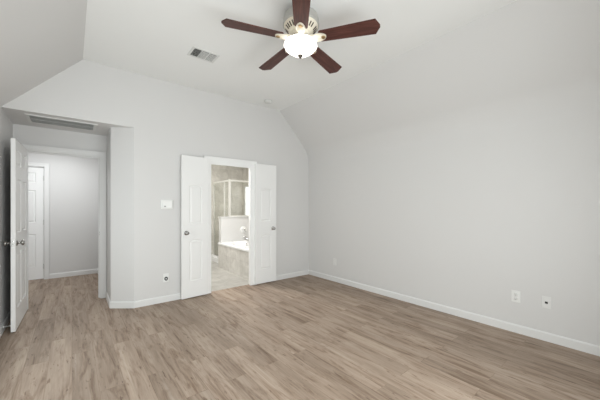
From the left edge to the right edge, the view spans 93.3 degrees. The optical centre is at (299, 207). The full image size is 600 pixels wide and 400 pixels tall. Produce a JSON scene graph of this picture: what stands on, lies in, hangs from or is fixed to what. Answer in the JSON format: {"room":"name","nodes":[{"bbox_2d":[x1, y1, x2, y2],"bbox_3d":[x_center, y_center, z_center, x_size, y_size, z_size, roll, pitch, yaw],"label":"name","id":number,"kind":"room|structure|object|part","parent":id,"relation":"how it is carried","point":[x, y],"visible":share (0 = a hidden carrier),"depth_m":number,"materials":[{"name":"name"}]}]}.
{"room":"empty bedroom","nodes":[
{"label":"empty bedroom","id":0,"kind":"room"},
{"bbox_2d":[0,106,12,325],"bbox_3d":[-1.896,0.133,1.349,0.120,2.335,5.420,0,0,-39],"label":"wall","id":1,"kind":"structure","parent":0,"point":[6,126],"depth_m":3.12,"materials":[{"name":"white paint"}]},
{"bbox_2d":[0,310,10,336],"bbox_3d":[-1.882,1.258,1.438,0.013,0.085,5.300,0,0,-39],"label":"baseboard","id":2,"kind":"structure","parent":1,"relation":"attached to","point":[8,317],"depth_m":3.04,"materials":[{"name":"white wood"}]},
{"bbox_2d":[3,138,26,331],"bbox_3d":[-3.203,0.285,3.235,0.161,2.005,0.799,0,0,-37],"label":"door","id":3,"kind":"structure","parent":1,"relation":"in","point":[18,242],"depth_m":3.08,"materials":[{"name":"white wood"}]},
{"bbox_3d":[-2.965,0.373,3.005,0.063,0.062,0.062,0,0,-37],"label":"knob","id":4,"kind":"part","parent":3,"relation":"part of","materials":[{"name":"silver metal"}]},
{"bbox_2d":[3,110,111,135],"bbox_3d":[-2.978,-1.085,3.553,1.200,0.100,0.630,0,0,-39],"label":"ceiling","id":5,"kind":"structure","parent":0,"point":[15,117],"depth_m":3.57,"materials":[{"name":"white paint"}]},
{"bbox_2d":[25,114,96,130],"bbox_3d":[-2.893,-1.030,3.464,0.650,0.010,0.375,0,0,-39],"label":"ceiling vent","id":6,"kind":"object","parent":5,"relation":"in","point":[31,118],"visible":1,"depth_m":3.43,"materials":[{"name":"white metal"}]},
{"bbox_2d":[13,124,106,291],"bbox_3d":[-3.801,0.050,3.371,2.710,2.500,0.120,0,0,-39],"label":"wall","id":7,"kind":"structure","parent":0,"point":[31,135],"depth_m":3.79,"materials":[{"name":"white paint"}]},
{"bbox_2d":[21,144,105,308],"bbox_3d":[-3.191,0.253,3.849,0.910,2.095,0.142,0,0,-39],"label":"door frame","id":8,"kind":"structure","parent":7,"relation":"attached to","point":[101,156],"depth_m":4.05,"materials":[{"name":"white wood"}]},
{"bbox_2d":[28,153,97,273],"bbox_3d":[-5.064,0.050,4.858,2.610,2.500,0.120,0,0,-39],"label":"wall","id":9,"kind":"structure","parent":0,"point":[73,181],"depth_m":5.38,"materials":[{"name":"white paint"}]},
{"bbox_2d":[28,167,43,279],"bbox_3d":[-4.931,0.282,4.902,0.750,2.012,0.098,0,0,-39],"label":"door","id":10,"kind":"structure","parent":9,"relation":"in","point":[35,174],"depth_m":5.08,"materials":[{"name":"white wood"}]},
{"bbox_2d":[28,162,48,278],"bbox_3d":[-4.959,0.250,4.928,0.890,2.100,0.142,0,0,-39],"label":"door frame","id":11,"kind":"structure","parent":9,"relation":"attached to","point":[45,166],"depth_m":5.13,"materials":[{"name":"white wood"}]},
{"bbox_2d":[107,127,136,300],"bbox_3d":[-2.461,0.133,3.892,0.270,2.335,0.750,0,0,-39],"label":"wall","id":12,"kind":"structure","parent":0,"point":[121,141],"depth_m":3.66,"materials":[{"name":"white paint"}]},
{"bbox_2d":[1,60,308,300],"bbox_3d":[-1.493,-0.350,4.268,4.410,3.300,0.120,0,0,-39],"label":"wall","id":13,"kind":"structure","parent":0,"point":[171,120],"depth_m":3.93,"materials":[{"name":"white paint"}]},
{"bbox_2d":[106,292,180,307],"bbox_3d":[-2.101,1.258,3.905,1.358,0.085,0.498,0,0,-6],"label":"baseboard","id":14,"kind":"structure","parent":13,"relation":"attached to","point":[112,304],"depth_m":3.74,"materials":[{"name":"white wood"}]},
{"bbox_2d":[163,273,168,281],"bbox_3d":[-1.842,0.967,3.894,0.072,0.118,0.024,0,0,-39],"label":"outlet","id":15,"kind":"object","parent":13,"relation":"attached to","point":[166,275],"visible":1,"depth_m":3.90,"materials":[{"name":"white plastic"}]},
{"bbox_2d":[161,200,172,208],"bbox_3d":[-1.833,-0.043,3.898,0.152,0.124,0.029,0,0,-39],"label":"thermostat","id":16,"kind":"object","parent":13,"relation":"attached to","point":[165,204],"visible":1,"depth_m":3.89,"materials":[{"name":"white plastic"}]},
{"bbox_2d":[181,155,207,298],"bbox_3d":[-1.501,0.275,4.077,0.386,2.022,0.098,0,0,-43],"label":"door","id":17,"kind":"structure","parent":13,"relation":"in","point":[194,170],"depth_m":4.08,"materials":[{"name":"white wood"}]},
{"bbox_2d":[204,156,256,293],"bbox_3d":[-1.121,0.263,4.553,0.900,2.075,0.142,0,0,-39],"label":"door frame","id":18,"kind":"structure","parent":13,"relation":"attached to","point":[212,160],"depth_m":4.72,"materials":[{"name":"white wood"}]},
{"bbox_2d":[255,163,275,283],"bbox_3d":[-0.571,0.275,4.843,0.408,2.022,0.098,0,0,-38],"label":"door","id":19,"kind":"structure","parent":13,"relation":"in","point":[265,175],"depth_m":4.85,"materials":[{"name":"white wood"}]},
{"bbox_2d":[276,270,308,280],"bbox_3d":[-0.274,1.258,5.164,1.147,0.085,0.013,0,0,-39],"label":"baseboard","id":20,"kind":"structure","parent":13,"relation":"attached to","point":[305,272],"depth_m":5.25,"materials":[{"name":"white wood"}]},
{"bbox_2d":[211,164,242,255],"bbox_3d":[-2.645,-0.050,7.013,2.880,2.700,0.120,0,0,-39],"label":"wall","id":21,"kind":"structure","parent":0,"point":[218,172],"depth_m":7.45,"materials":[{"name":"tile"}]},
{"bbox_2d":[218,216,248,241],"bbox_3d":[-1.354,0.752,6.629,1.112,1.095,0.147,0,0,-39],"label":"wall","id":22,"kind":"structure","parent":0,"point":[229,227],"depth_m":6.42,"materials":[{"name":"white stone"}]},
{"bbox_2d":[240,226,245,232],"bbox_3d":[-1.301,0.515,6.556,0.160,0.160,0.057,0,0,-39],"label":"valve","id":23,"kind":"object","parent":22,"relation":"attached to","point":[243,228],"visible":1,"depth_m":6.55,"materials":[{"name":"white plastic"}]},
{"bbox_2d":[243,168,248,214],"bbox_3d":[-0.673,-0.050,6.765,0.120,2.700,2.740,0,0,-39],"label":"wall","id":24,"kind":"structure","parent":0,"point":[245,170],"depth_m":7.71,"materials":[{"name":"paint"}]},
{"bbox_2d":[245,186,248,214],"bbox_3d":[-1.228,-0.117,7.409,0.055,0.935,0.840,0,0,-39],"label":"window","id":25,"kind":"structure","parent":24,"relation":"in","point":[246,187],"depth_m":7.63,"materials":[{"name":"white glass"}]},
{"bbox_2d":[0,0,599,162],"bbox_3d":[-0.028,-1.431,2.450,4.410,1.129,4.550,0,0,-39],"label":"ceiling","id":26,"kind":"structure","parent":0,"point":[431,69],"depth_m":2.89,"materials":[{"name":"white paint"}]},
{"bbox_2d":[187,46,219,62],"bbox_3d":[-1.103,-1.739,3.236,0.300,0.012,0.216,0,0,-39],"label":"ceiling vent","id":27,"kind":"object","parent":26,"relation":"in","point":[196,52],"visible":1,"depth_m":3.23,"materials":[{"name":"white metal"}]},
{"bbox_2d":[264,99,271,103],"bbox_3d":[-0.519,-1.726,4.629,0.132,0.037,0.132,0,0,-39],"label":"smoke detector","id":28,"kind":"object","parent":26,"relation":"attached to","point":[267,101],"visible":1,"depth_m":4.59,"materials":[{"name":"white plastic"}]},
{"bbox_2d":[221,0,379,73],"bbox_3d":[-0.017,-1.521,2.515,1.277,0.447,1.236,2,-2,-39],"label":"ceiling fan","id":29,"kind":"object","parent":26,"relation":"hanging from","point":[300,21],"visible":1,"depth_m":2.37,"materials":[{"name":"brown wood"}]},
{"bbox_3d":[-0.389,-1.476,2.338,0.503,0.008,0.148,2,10,-18],"label":"blade","id":30,"kind":"part","parent":29,"relation":"part of","materials":[{"name":"brown wood"}]},
{"bbox_3d":[-0.241,-1.463,2.805,0.148,0.008,0.503,-12,7,-36],"label":"blade","id":31,"kind":"part","parent":29,"relation":"part of","materials":[{"name":"brown wood"}]},
{"bbox_3d":[0.004,-1.381,2.467,0.292,0.116,0.284,2,-2,-39],"label":"lamp shade","id":32,"kind":"part","parent":29,"relation":"part of","materials":[{"name":"white glass"}]},
{"bbox_3d":[0.008,-1.474,2.053,0.148,0.008,0.503,13,-1,0],"label":"blade","id":33,"kind":"part","parent":29,"relation":"part of","materials":[{"name":"brown wood"}]},
{"bbox_3d":[0.249,-1.453,2.807,0.148,0.008,0.503,-14,-10,35],"label":"blade","id":34,"kind":"part","parent":29,"relation":"part of","materials":[{"name":"brown wood"}]},
{"bbox_3d":[0.403,-1.460,2.343,0.503,0.008,0.148,1,-13,18],"label":"blade","id":35,"kind":"part","parent":29,"relation":"part of","materials":[{"name":"brown wood"}]},
{"bbox_2d":[0,261,599,399],"bbox_3d":[-1.490,1.350,3.108,5.980,0.100,7.650,0,0,-39],"label":"floor","id":36,"kind":"structure","parent":0,"point":[304,337],"depth_m":2.55,"materials":[{"name":"laminate"}]},
{"bbox_2d":[211,179,248,262],"bbox_3d":[-1.634,0.331,7.065,1.000,1.939,1.067,0,0,-39],"label":"shower enclosure","id":37,"kind":"object","parent":36,"relation":"on","point":[214,257],"visible":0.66,"depth_m":6.69,"materials":[{"name":"white plastic"}]},
{"bbox_3d":[-2.167,0.295,7.131,0.026,1.780,0.035,0,0,-39],"label":"post","id":38,"kind":"part","parent":37,"relation":"part of","materials":[{"name":"silver metal"}]},
{"bbox_3d":[-1.769,0.295,6.636,0.026,1.780,0.035,0,0,-39],"label":"post","id":39,"kind":"part","parent":37,"relation":"part of","materials":[{"name":"silver metal"}]},
{"bbox_3d":[-1.601,-0.217,6.432,0.041,0.844,0.041,0,0,-39],"label":"corner post","id":40,"kind":"part","parent":37,"relation":"part of","materials":[{"name":"silver metal"}]},
{"bbox_3d":[-1.255,-0.615,6.710,0.855,0.040,0.035,0,0,-39],"label":"header rail","id":41,"kind":"part","parent":37,"relation":"part of","materials":[{"name":"silver metal"}]},
{"bbox_2d":[218,240,248,278],"bbox_3d":[-0.831,1.032,5.925,1.176,0.535,1.625,0,0,-39],"label":"bathtub","id":42,"kind":"object","parent":36,"relation":"on","point":[233,256],"visible":0.45,"depth_m":5.65,"materials":[{"name":"tile"}]},
{"bbox_2d":[218,240,248,251],"bbox_3d":[-0.831,0.963,5.925,1.176,0.395,1.625,0,0,-39],"label":"basin","id":43,"kind":"object","parent":42,"relation":"in","point":[232,246],"depth_m":5.94,"materials":[{"name":"white ceramic"}]},
{"bbox_2d":[309,109,599,345],"bbox_3d":[1.680,0.217,3.748,0.120,2.166,4.670,0,0,-39],"label":"wall","id":44,"kind":"structure","parent":0,"point":[464,222],"depth_m":3.19,"materials":[{"name":"white paint"}]},
{"bbox_2d":[309,270,599,355],"bbox_3d":[1.595,1.258,3.748,0.013,0.085,4.537,0,0,-39],"label":"baseboard","id":45,"kind":"structure","parent":44,"relation":"attached to","point":[545,336],"depth_m":3.19,"materials":[{"name":"white wood"}]},
{"bbox_2d":[511,290,519,302],"bbox_3d":[2.245,0.924,2.944,0.010,0.121,0.076,0,0,-39],"label":"power outlet","id":46,"kind":"object","parent":44,"relation":"attached to","point":[515,295],"visible":1,"depth_m":2.94,"materials":[{"name":"white plastic"}]},
{"bbox_2d":[542,296,550,308],"bbox_3d":[2.398,0.924,2.754,0.008,0.115,0.070,0,0,-39],"label":"outlet","id":47,"kind":"object","parent":44,"relation":"attached to","point":[546,301],"visible":1,"depth_m":2.75,"materials":[{"name":"white plastic"}]},
{"bbox_3d":[-3.427,0.050,5.002,0.120,2.500,1.950,0,0,-39],"label":"wall","id":48,"kind":"structure","parent":0,"visible":0},
{"bbox_2d":[49,269,97,278],"bbox_3d":[-3.720,1.258,4.689,0.730,0.085,1.830,0,0,-39],"label":"baseboard","id":49,"kind":"structure","parent":48,"relation":"attached to","point":[91,271],"depth_m":5.38,"materials":[{"name":"white wood"}]}
]}

